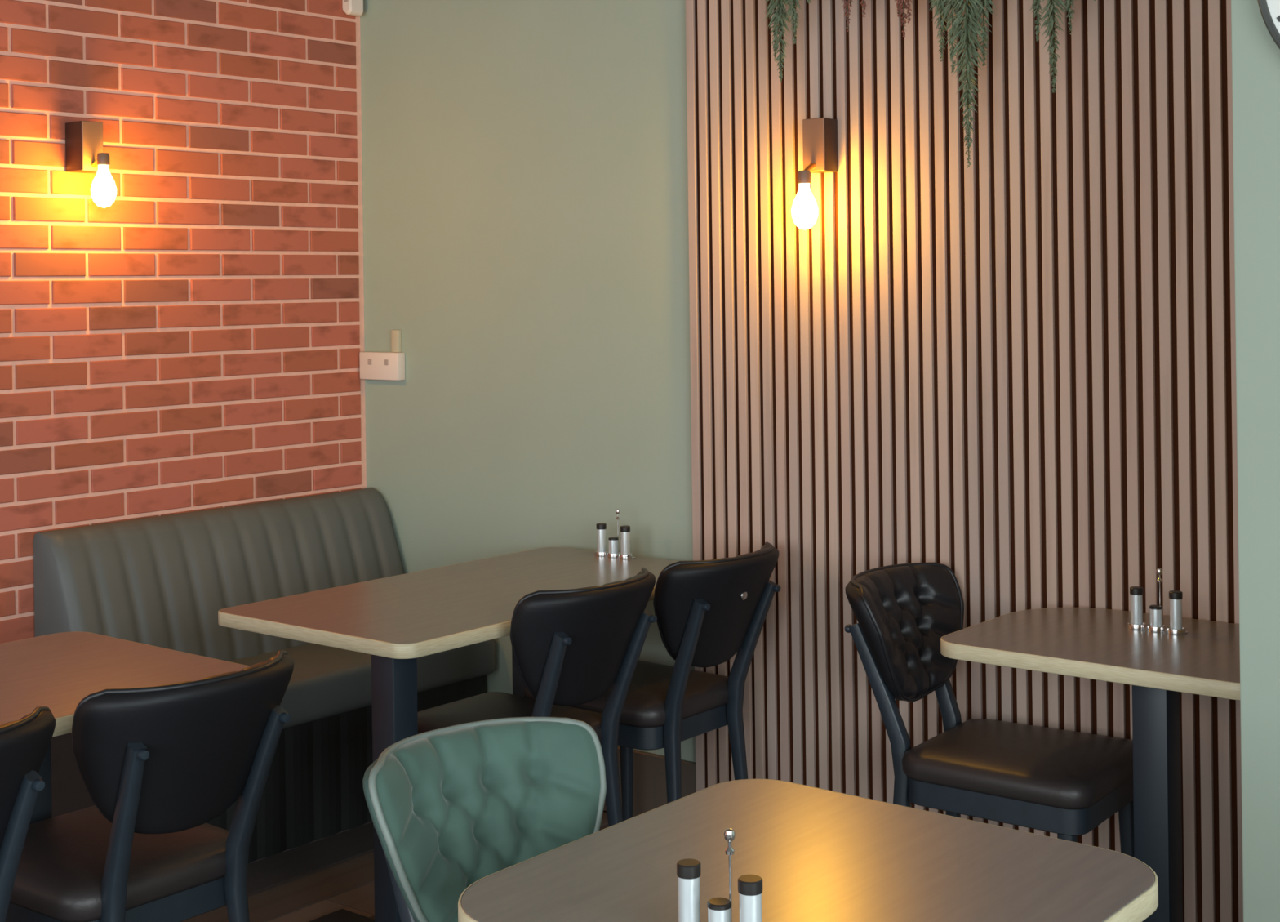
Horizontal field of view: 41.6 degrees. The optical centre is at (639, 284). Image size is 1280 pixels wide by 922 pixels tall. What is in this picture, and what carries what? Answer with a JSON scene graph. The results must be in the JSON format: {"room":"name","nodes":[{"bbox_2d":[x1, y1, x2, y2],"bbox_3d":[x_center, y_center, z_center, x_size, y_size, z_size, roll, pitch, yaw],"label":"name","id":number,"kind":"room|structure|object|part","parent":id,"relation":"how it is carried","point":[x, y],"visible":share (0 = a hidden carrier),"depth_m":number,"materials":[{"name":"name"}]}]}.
{"room":"eatery","nodes":[
{"label":"eatery","id":0,"kind":"room"},
{"bbox_2d":[0,0,366,643],"bbox_3d":[-2.895,0.229,3.076,0.122,2.620,6.221,-1,0,39],"label":"wall","id":1,"kind":"structure","parent":0,"point":[193,340],"depth_m":4.89,"materials":[{"name":"brick"}]},
{"bbox_2d":[65,120,116,208],"bbox_3d":[-1.489,-0.326,4.588,0.166,0.237,0.067,-1,0,39],"label":"wall lamp","id":2,"kind":"object","parent":1,"relation":"attached to","point":[84,152],"visible":1,"depth_m":4.57,"materials":[{"name":"brown metal"}]},
{"bbox_3d":[-1.481,-0.337,4.581,0.085,0.037,0.013,-1,0,39],"label":"arm","id":3,"kind":"part","parent":2,"relation":"part of","materials":[{"name":"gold metal"}]},
{"bbox_3d":[-1.450,-0.268,4.557,0.067,0.120,0.067,-1,0,39],"label":"bulb","id":4,"kind":"part","parent":2,"relation":"part of","materials":[{"name":"beige glass"}]},
{"bbox_2d":[342,0,363,16],"bbox_3d":[-0.921,-0.938,5.399,0.036,0.150,0.056,-1,0,39],"label":"sensor","id":5,"kind":"object","parent":1,"relation":"attached to","point":[353,7],"visible":1,"depth_m":5.38,"materials":[{"name":"beige plastic"}]},
{"bbox_2d":[181,810,608,921],"bbox_3d":[-0.426,1.566,1.083,6.440,0.120,6.460,-1,0,39],"label":"floor","id":6,"kind":"structure","parent":0,"point":[314,879],"depth_m":4.27,"materials":[{"name":"black wood"}]},
{"bbox_2d":[0,706,55,921],"bbox_3d":[-1.243,1.099,2.702,0.618,0.837,0.444,-1,0,39],"label":"dining chair","id":7,"kind":"object","parent":6,"relation":"on","point":[24,742],"visible":1,"depth_m":2.65,"materials":[{"name":"grey leather"}]},
{"bbox_2d":[0,712,31,727],"bbox_3d":[-1.078,0.823,2.565,0.158,0.285,0.432,-1,0,39],"label":"cushion","id":8,"kind":"object","parent":7,"relation":"on","point":[25,721],"depth_m":2.62,"materials":[{"name":"black leather"}]},
{"bbox_3d":[-1.005,1.142,2.687,0.139,0.745,0.047,-1,0,39],"label":"leg","id":9,"kind":"part","parent":7,"relation":"part of","materials":[{"name":"black paint"}]},
{"bbox_2d":[0,631,249,823],"bbox_3d":[-1.364,1.143,3.082,0.672,0.750,1.185,-1,0,39],"label":"cafe table","id":10,"kind":"object","parent":6,"relation":"on","point":[56,671],"visible":0.55,"depth_m":3.34,"materials":[{"name":"laminate"}]},
{"bbox_2d":[5,649,293,921],"bbox_3d":[-0.939,1.095,3.100,0.618,0.837,0.444,-1,0,39],"label":"dining chair","id":11,"kind":"object","parent":6,"relation":"on","point":[157,764],"visible":1,"depth_m":2.95,"materials":[{"name":"grey leather"}]},
{"bbox_3d":[-1.006,1.125,3.154,0.417,0.058,0.393,-1,0,39],"label":"seat frame","id":12,"kind":"part","parent":11,"relation":"part of","materials":[{"name":"black paint"}]},
{"bbox_2d":[9,804,229,921],"bbox_3d":[-1.007,1.062,3.154,0.445,0.070,0.421,-1,0,39],"label":"seat cushion","id":13,"kind":"object","parent":11,"relation":"on","point":[60,876],"depth_m":3.03,"materials":[{"name":"grey leather"}]},
{"bbox_3d":[-0.875,1.140,2.871,0.139,0.745,0.047,-1,0,39],"label":"leg","id":14,"kind":"part","parent":11,"relation":"part of","materials":[{"name":"black paint"}]},
{"bbox_2d":[158,654,276,685],"bbox_3d":[-0.774,0.819,2.963,0.158,0.285,0.432,-1,0,39],"label":"cushion","id":15,"kind":"object","parent":11,"relation":"on","point":[264,673],"depth_m":2.94,"materials":[{"name":"black leather"}]},
{"bbox_3d":[-0.702,1.138,3.084,0.139,0.745,0.047,-1,0,39],"label":"leg","id":16,"kind":"part","parent":11,"relation":"part of","materials":[{"name":"black paint"}]},
{"bbox_2d":[33,487,495,862],"bbox_3d":[-1.024,1.084,4.798,0.580,0.860,1.184,-1,0,39],"label":"bench","id":17,"kind":"object","parent":6,"relation":"on","point":[164,581],"visible":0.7,"depth_m":4.68,"materials":[{"name":"grey leather"}]},
{"bbox_3d":[-1.165,0.862,4.911,0.224,0.413,1.184,-1,0,39],"label":"backrest","id":18,"kind":"part","parent":17,"relation":"part of","materials":[{"name":"grey leather"}]},
{"bbox_2d":[71,638,495,733],"bbox_3d":[-1.023,1.118,4.798,0.578,0.121,1.184,-1,0,39],"label":"seat cushion","id":19,"kind":"object","parent":17,"relation":"on","point":[326,683],"depth_m":4.72,"materials":[{"name":"grey leather"}]},
{"bbox_2d":[217,546,678,921],"bbox_3d":[-0.399,1.130,4.220,0.755,0.750,1.180,-1,0,39],"label":"cafe table","id":20,"kind":"object","parent":6,"relation":"on","point":[398,620],"visible":0.63,"depth_m":3.91,"materials":[{"name":"laminate"}]},
{"bbox_3d":[-0.552,1.502,3.839,0.520,0.012,0.120,-1,0,39],"label":"plate","id":21,"kind":"part","parent":20,"relation":"part of","materials":[{"name":"black metal"}]},
{"bbox_2d":[595,508,635,559],"bbox_3d":[-0.071,0.685,4.650,0.125,0.131,0.047,-1,0,39],"label":"condiment caddy","id":22,"kind":"object","parent":20,"relation":"on","point":[606,553],"visible":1,"depth_m":4.64,"materials":[{"name":"silver metal"}]},
{"bbox_2d":[596,522,606,551],"bbox_3d":[-0.107,0.707,4.674,0.028,0.088,0.028,-1,0,39],"label":"shaker","id":23,"kind":"object","parent":22,"relation":"in","point":[601,527],"visible":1,"depth_m":4.66,"materials":[{"name":"silver metal"}]},
{"bbox_2d":[608,537,618,553],"bbox_3d":[-0.073,0.724,4.647,0.028,0.054,0.028,-1,0,39],"label":"jar","id":24,"kind":"object","parent":22,"relation":"in","point":[613,541],"visible":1,"depth_m":4.64,"materials":[{"name":"silver metal"}]},
{"bbox_3d":[-0.060,0.691,4.663,0.003,0.116,0.003,-1,0,39],"label":"rod","id":25,"kind":"part","parent":22,"relation":"part of","materials":[{"name":"silver metal"}]},
{"bbox_2d":[620,524,630,555],"bbox_3d":[-0.040,0.706,4.620,0.028,0.088,0.028,-1,0,39],"label":"shaker","id":26,"kind":"object","parent":22,"relation":"in","point":[624,530],"visible":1,"depth_m":4.61,"materials":[{"name":"silver metal"}]},
{"bbox_2d":[362,716,606,921],"bbox_3d":[-0.093,1.084,2.320,0.408,0.838,0.618,-1,0,-41],"label":"dining chair","id":27,"kind":"object","parent":6,"relation":"on","point":[451,808],"visible":0.76,"depth_m":2.49,"materials":[{"name":"green fabric"}]},
{"bbox_3d":[-0.315,1.133,2.384,0.043,0.745,0.139,-1,0,-41],"label":"leg","id":28,"kind":"part","parent":27,"relation":"part of","materials":[{"name":"black paint"}]},
{"bbox_2d":[417,567,657,826],"bbox_3d":[-0.267,1.086,3.958,0.618,0.837,0.444,-1,0,39],"label":"dining chair","id":29,"kind":"object","parent":6,"relation":"on","point":[570,646],"visible":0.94,"depth_m":3.79,"materials":[{"name":"grey leather"}]},
{"bbox_2d":[417,691,602,742],"bbox_3d":[-0.335,1.053,4.013,0.445,0.070,0.421,-1,0,39],"label":"seat cushion","id":30,"kind":"object","parent":29,"relation":"on","point":[491,704],"depth_m":4.02,"materials":[{"name":"grey leather"}]},
{"bbox_3d":[-0.203,1.131,3.729,0.139,0.745,0.047,-1,0,39],"label":"leg","id":31,"kind":"part","parent":29,"relation":"part of","materials":[{"name":"black paint"}]},
{"bbox_2d":[577,570,644,588],"bbox_3d":[-0.102,0.810,3.821,0.158,0.285,0.432,-1,0,39],"label":"cushion","id":32,"kind":"object","parent":29,"relation":"on","point":[637,581],"depth_m":3.79,"materials":[{"name":"black leather"}]},
{"bbox_3d":[-0.030,1.129,3.943,0.139,0.745,0.047,-1,0,39],"label":"leg","id":33,"kind":"part","parent":29,"relation":"part of","materials":[{"name":"black paint"}]},
{"bbox_2d":[524,541,780,821],"bbox_3d":[0.050,1.082,4.325,0.618,0.837,0.444,-1,0,39],"label":"dining chair","id":34,"kind":"object","parent":6,"relation":"on","point":[709,611],"visible":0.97,"depth_m":4.15,"materials":[{"name":"grey leather"}]},
{"bbox_2d":[524,659,728,727],"bbox_3d":[-0.017,1.048,4.380,0.445,0.070,0.421,-1,0,39],"label":"seat cushion","id":35,"kind":"object","parent":34,"relation":"on","point":[648,703],"depth_m":4.23,"materials":[{"name":"grey leather"}]},
{"bbox_3d":[-0.036,1.298,4.620,0.036,0.406,0.037,-1,0,39],"label":"leg","id":36,"kind":"part","parent":34,"relation":"part of","materials":[{"name":"black paint"}]},
{"bbox_3d":[-0.017,1.111,4.380,0.417,0.058,0.393,-1,0,39],"label":"seat frame","id":37,"kind":"part","parent":34,"relation":"part of","materials":[{"name":"black paint"}]},
{"bbox_3d":[0.115,1.127,4.096,0.139,0.745,0.047,-1,0,39],"label":"leg","id":38,"kind":"part","parent":34,"relation":"part of","materials":[{"name":"black paint"}]},
{"bbox_2d":[717,544,768,559],"bbox_3d":[0.215,0.806,4.188,0.158,0.285,0.432,-1,0,39],"label":"cushion","id":39,"kind":"object","parent":34,"relation":"on","point":[763,553],"depth_m":4.15,"materials":[{"name":"black leather"}]},
{"bbox_3d":[0.288,1.125,4.310,0.139,0.745,0.047,-1,0,39],"label":"leg","id":40,"kind":"part","parent":34,"relation":"part of","materials":[{"name":"black paint"}]},
{"bbox_2d":[457,778,1158,921],"bbox_3d":[0.216,1.122,2.103,0.690,0.750,0.690,-1,0,39],"label":"cafe table","id":41,"kind":"object","parent":6,"relation":"on","point":[818,854],"visible":1,"depth_m":2.16,"materials":[{"name":"laminate"}]},
{"bbox_2d":[724,827,735,921],"bbox_3d":[0.092,0.683,1.903,0.125,0.131,0.047,-1,0,39],"label":"condiment caddy","id":42,"kind":"object","parent":41,"relation":"on","point":[729,833],"visible":1,"depth_m":1.91,"materials":[{"name":"silver metal"}]},
{"bbox_2d":[676,857,701,921],"bbox_3d":[0.056,0.705,1.927,0.028,0.088,0.028,-1,0,39],"label":"shaker","id":43,"kind":"object","parent":42,"relation":"in","point":[688,870],"visible":1,"depth_m":1.92,"materials":[{"name":"silver metal"}]},
{"bbox_2d":[706,897,731,921],"bbox_3d":[0.090,0.722,1.900,0.028,0.054,0.028,-1,0,39],"label":"jar","id":44,"kind":"object","parent":42,"relation":"in","point":[719,909],"visible":1,"depth_m":1.89,"materials":[{"name":"silver metal"}]},
{"bbox_3d":[0.103,0.689,1.916,0.003,0.116,0.003,-1,0,39],"label":"rod","id":45,"kind":"part","parent":42,"relation":"part of","materials":[{"name":"silver metal"}]},
{"bbox_2d":[737,874,762,921],"bbox_3d":[0.123,0.704,1.873,0.028,0.088,0.028,-1,0,39],"label":"shaker","id":46,"kind":"object","parent":42,"relation":"in","point":[749,886],"visible":1,"depth_m":1.86,"materials":[{"name":"silver metal"}]},
{"bbox_2d":[844,562,1133,857],"bbox_3d":[0.780,1.079,3.780,0.618,0.825,0.444,-1,0,36],"label":"dining chair","id":47,"kind":"object","parent":6,"relation":"on","point":[1065,783],"visible":0.95,"depth_m":3.72,"materials":[{"name":"grey leather"}]},
{"bbox_3d":[0.543,1.127,3.783,0.139,0.734,0.047,-1,0,36],"label":"leg","id":48,"kind":"part","parent":47,"relation":"part of","materials":[{"name":"black paint"}]},
{"bbox_2d":[854,564,960,698],"bbox_3d":[0.601,0.811,3.908,0.158,0.281,0.432,-1,0,36],"label":"cushion","id":49,"kind":"object","parent":47,"relation":"on","point":[903,613],"depth_m":3.91,"materials":[{"name":"black leather"}]},
{"bbox_3d":[0.705,1.125,4.005,0.139,0.734,0.047,-1,0,36],"label":"leg","id":50,"kind":"part","parent":47,"relation":"part of","materials":[{"name":"black paint"}]},
{"bbox_2d":[902,718,1133,809],"bbox_3d":[0.850,1.044,3.729,0.445,0.069,0.421,-1,0,36],"label":"seat cushion","id":51,"kind":"object","parent":47,"relation":"on","point":[1025,766],"depth_m":3.62,"materials":[{"name":"grey leather"}]},
{"bbox_3d":[0.850,1.106,3.729,0.417,0.057,0.393,-1,0,36],"label":"seat frame","id":52,"kind":"part","parent":47,"relation":"part of","materials":[{"name":"black paint"}]},
{"bbox_3d":[0.887,1.289,3.490,0.036,0.400,0.037,-1,0,36],"label":"leg","id":53,"kind":"part","parent":47,"relation":"part of","materials":[{"name":"black paint"}]},
{"bbox_3d":[1.091,1.286,3.769,0.036,0.400,0.037,-1,0,36],"label":"leg","id":54,"kind":"part","parent":47,"relation":"part of","materials":[{"name":"black paint"}]},
{"bbox_2d":[940,607,1239,921],"bbox_3d":[1.049,1.111,3.503,0.702,0.750,0.533,-1,0,39],"label":"cafe table","id":55,"kind":"object","parent":6,"relation":"on","point":[1087,642],"visible":0.84,"depth_m":3.45,"materials":[{"name":"laminate"}]},
{"bbox_2d":[1127,568,1188,635],"bbox_3d":[1.098,0.670,3.580,0.125,0.131,0.047,-1,0,39],"label":"condiment caddy","id":56,"kind":"object","parent":55,"relation":"on","point":[1159,571],"visible":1,"depth_m":3.57,"materials":[{"name":"silver metal"}]},
{"bbox_2d":[1129,586,1142,624],"bbox_3d":[1.062,0.691,3.604,0.028,0.088,0.028,-1,0,39],"label":"shaker","id":57,"kind":"object","parent":56,"relation":"in","point":[1135,592],"visible":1,"depth_m":3.59,"materials":[{"name":"silver metal"}]},
{"bbox_2d":[1149,604,1163,626],"bbox_3d":[1.096,0.708,3.577,0.028,0.054,0.028,-1,0,39],"label":"jar","id":58,"kind":"object","parent":56,"relation":"in","point":[1156,611],"visible":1,"depth_m":3.57,"materials":[{"name":"silver metal"}]},
{"bbox_3d":[1.109,0.675,3.593,0.003,0.116,0.003,-1,0,39],"label":"rod","id":59,"kind":"part","parent":56,"relation":"part of","materials":[{"name":"silver metal"}]},
{"bbox_2d":[1168,590,1182,629],"bbox_3d":[1.129,0.690,3.550,0.028,0.088,0.028,-1,0,39],"label":"shaker","id":60,"kind":"object","parent":56,"relation":"in","point":[1175,597],"visible":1,"depth_m":3.54,"materials":[{"name":"silver metal"}]},
{"bbox_2d":[360,0,695,762],"bbox_3d":[1.509,0.170,3.582,6.320,2.620,0.119,-1,0,39],"label":"wall","id":61,"kind":"structure","parent":0,"point":[525,171],"depth_m":5.00,"materials":[{"name":"green paint"}]},
{"bbox_2d":[359,329,404,380],"bbox_3d":[-0.825,0.224,5.378,0.180,0.159,0.036,-1,0,39],"label":"wall socket","id":62,"kind":"object","parent":61,"relation":"attached to","point":[388,366],"visible":1,"depth_m":5.34,"materials":[{"name":"beige plastic"}]},
{"bbox_3d":[-0.823,0.259,5.379,0.180,0.088,0.034,-1,0,39],"label":"plate","id":63,"kind":"part","parent":62,"relation":"part of","materials":[{"name":"beige plastic"}]},
{"bbox_2d":[603,746,696,817],"bbox_3d":[-0.142,1.407,4.848,0.776,0.190,0.017,-1,0,39],"label":"baseboard","id":64,"kind":"structure","parent":61,"relation":"attached to","point":[650,788],"depth_m":4.70,"materials":[{"name":"brown wood"}]},
{"bbox_2d":[685,0,1243,921],"bbox_3d":[0.819,0.180,4.051,1.743,2.618,0.020,-1,0,39],"label":"wall panel","id":65,"kind":"object","parent":61,"relation":"attached to","point":[1013,371],"visible":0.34,"depth_m":4.06,"materials":[{"name":"brown wood"}]},
{"bbox_2d":[791,117,838,229],"bbox_3d":[0.435,-0.279,4.253,0.067,0.282,0.142,-1,0,39],"label":"wall lamp","id":66,"kind":"object","parent":65,"relation":"attached to","point":[820,135],"visible":1,"depth_m":4.25,"materials":[{"name":"brown metal"}]},
{"bbox_3d":[0.413,-0.198,4.225,0.067,0.120,0.067,-1,0,39],"label":"bulb","id":67,"kind":"part","parent":66,"relation":"part of","materials":[{"name":"beige glass"}]},
{"bbox_3d":[0.432,-0.292,4.250,0.013,0.036,0.072,-1,0,39],"label":"arm","id":68,"kind":"part","parent":66,"relation":"part of","materials":[{"name":"black metal"}]},
{"bbox_2d":[1231,0,1279,921],"bbox_3d":[2.526,0.156,2.200,3.238,2.620,0.741,-1,0,39],"label":"wall","id":69,"kind":"structure","parent":0,"point":[1255,55],"depth_m":2.91,"materials":[{"name":"green paint"}]},
{"bbox_2d":[1257,0,1279,48],"bbox_3d":[1.238,-0.532,2.743,0.466,0.466,0.030,-1,0,39],"label":"wall clock","id":70,"kind":"object","parent":69,"relation":"attached to","point":[1269,10],"visible":1,"depth_m":2.87,"materials":[{"name":"grey plastic"}]},
{"bbox_3d":[-0.462,-1.164,1.083,6.440,0.100,6.460,-1,0,39],"label":"ceiling","id":71,"kind":"structure","parent":0,"visible":0},
{"bbox_2d":[764,0,811,81],"bbox_3d":[0.382,-0.819,4.253,0.203,0.612,0.088,-1,0,39],"label":"hanging plant","id":72,"kind":"object","parent":71,"relation":"hanging from","point":[779,15],"visible":1,"depth_m":4.27,"materials":[{"name":"green plant"}]},
{"bbox_2d":[841,0,866,31],"bbox_3d":[0.521,-0.875,4.146,0.115,0.503,0.087,-1,0,39],"label":"hanging plant","id":73,"kind":"object","parent":71,"relation":"hanging from","point":[846,2],"visible":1,"depth_m":4.16,"materials":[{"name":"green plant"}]},
{"bbox_2d":[894,0,912,36],"bbox_3d":[0.633,-0.863,4.062,0.065,0.532,0.118,-1,0,-20],"label":"hanging plant","id":74,"kind":"object","parent":71,"relation":"hanging from","point":[903,3],"visible":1,"depth_m":4.06,"materials":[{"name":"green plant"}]},
{"bbox_2d":[928,0,997,168],"bbox_3d":[0.757,-0.701,3.948,0.210,0.859,0.112,-1,0,39],"label":"hanging plant","id":75,"kind":"object","parent":71,"relation":"hanging from","point":[969,33],"visible":1,"depth_m":3.92,"materials":[{"name":"green plant"}]},
{"bbox_2d":[1030,0,1096,93],"bbox_3d":[0.952,-0.782,3.780,0.223,0.702,0.073,-1,0,33],"label":"hanging plant","id":76,"kind":"object","parent":71,"relation":"hanging from","point":[1050,20],"visible":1,"depth_m":3.80,"materials":[{"name":"green leaf"}]}
]}

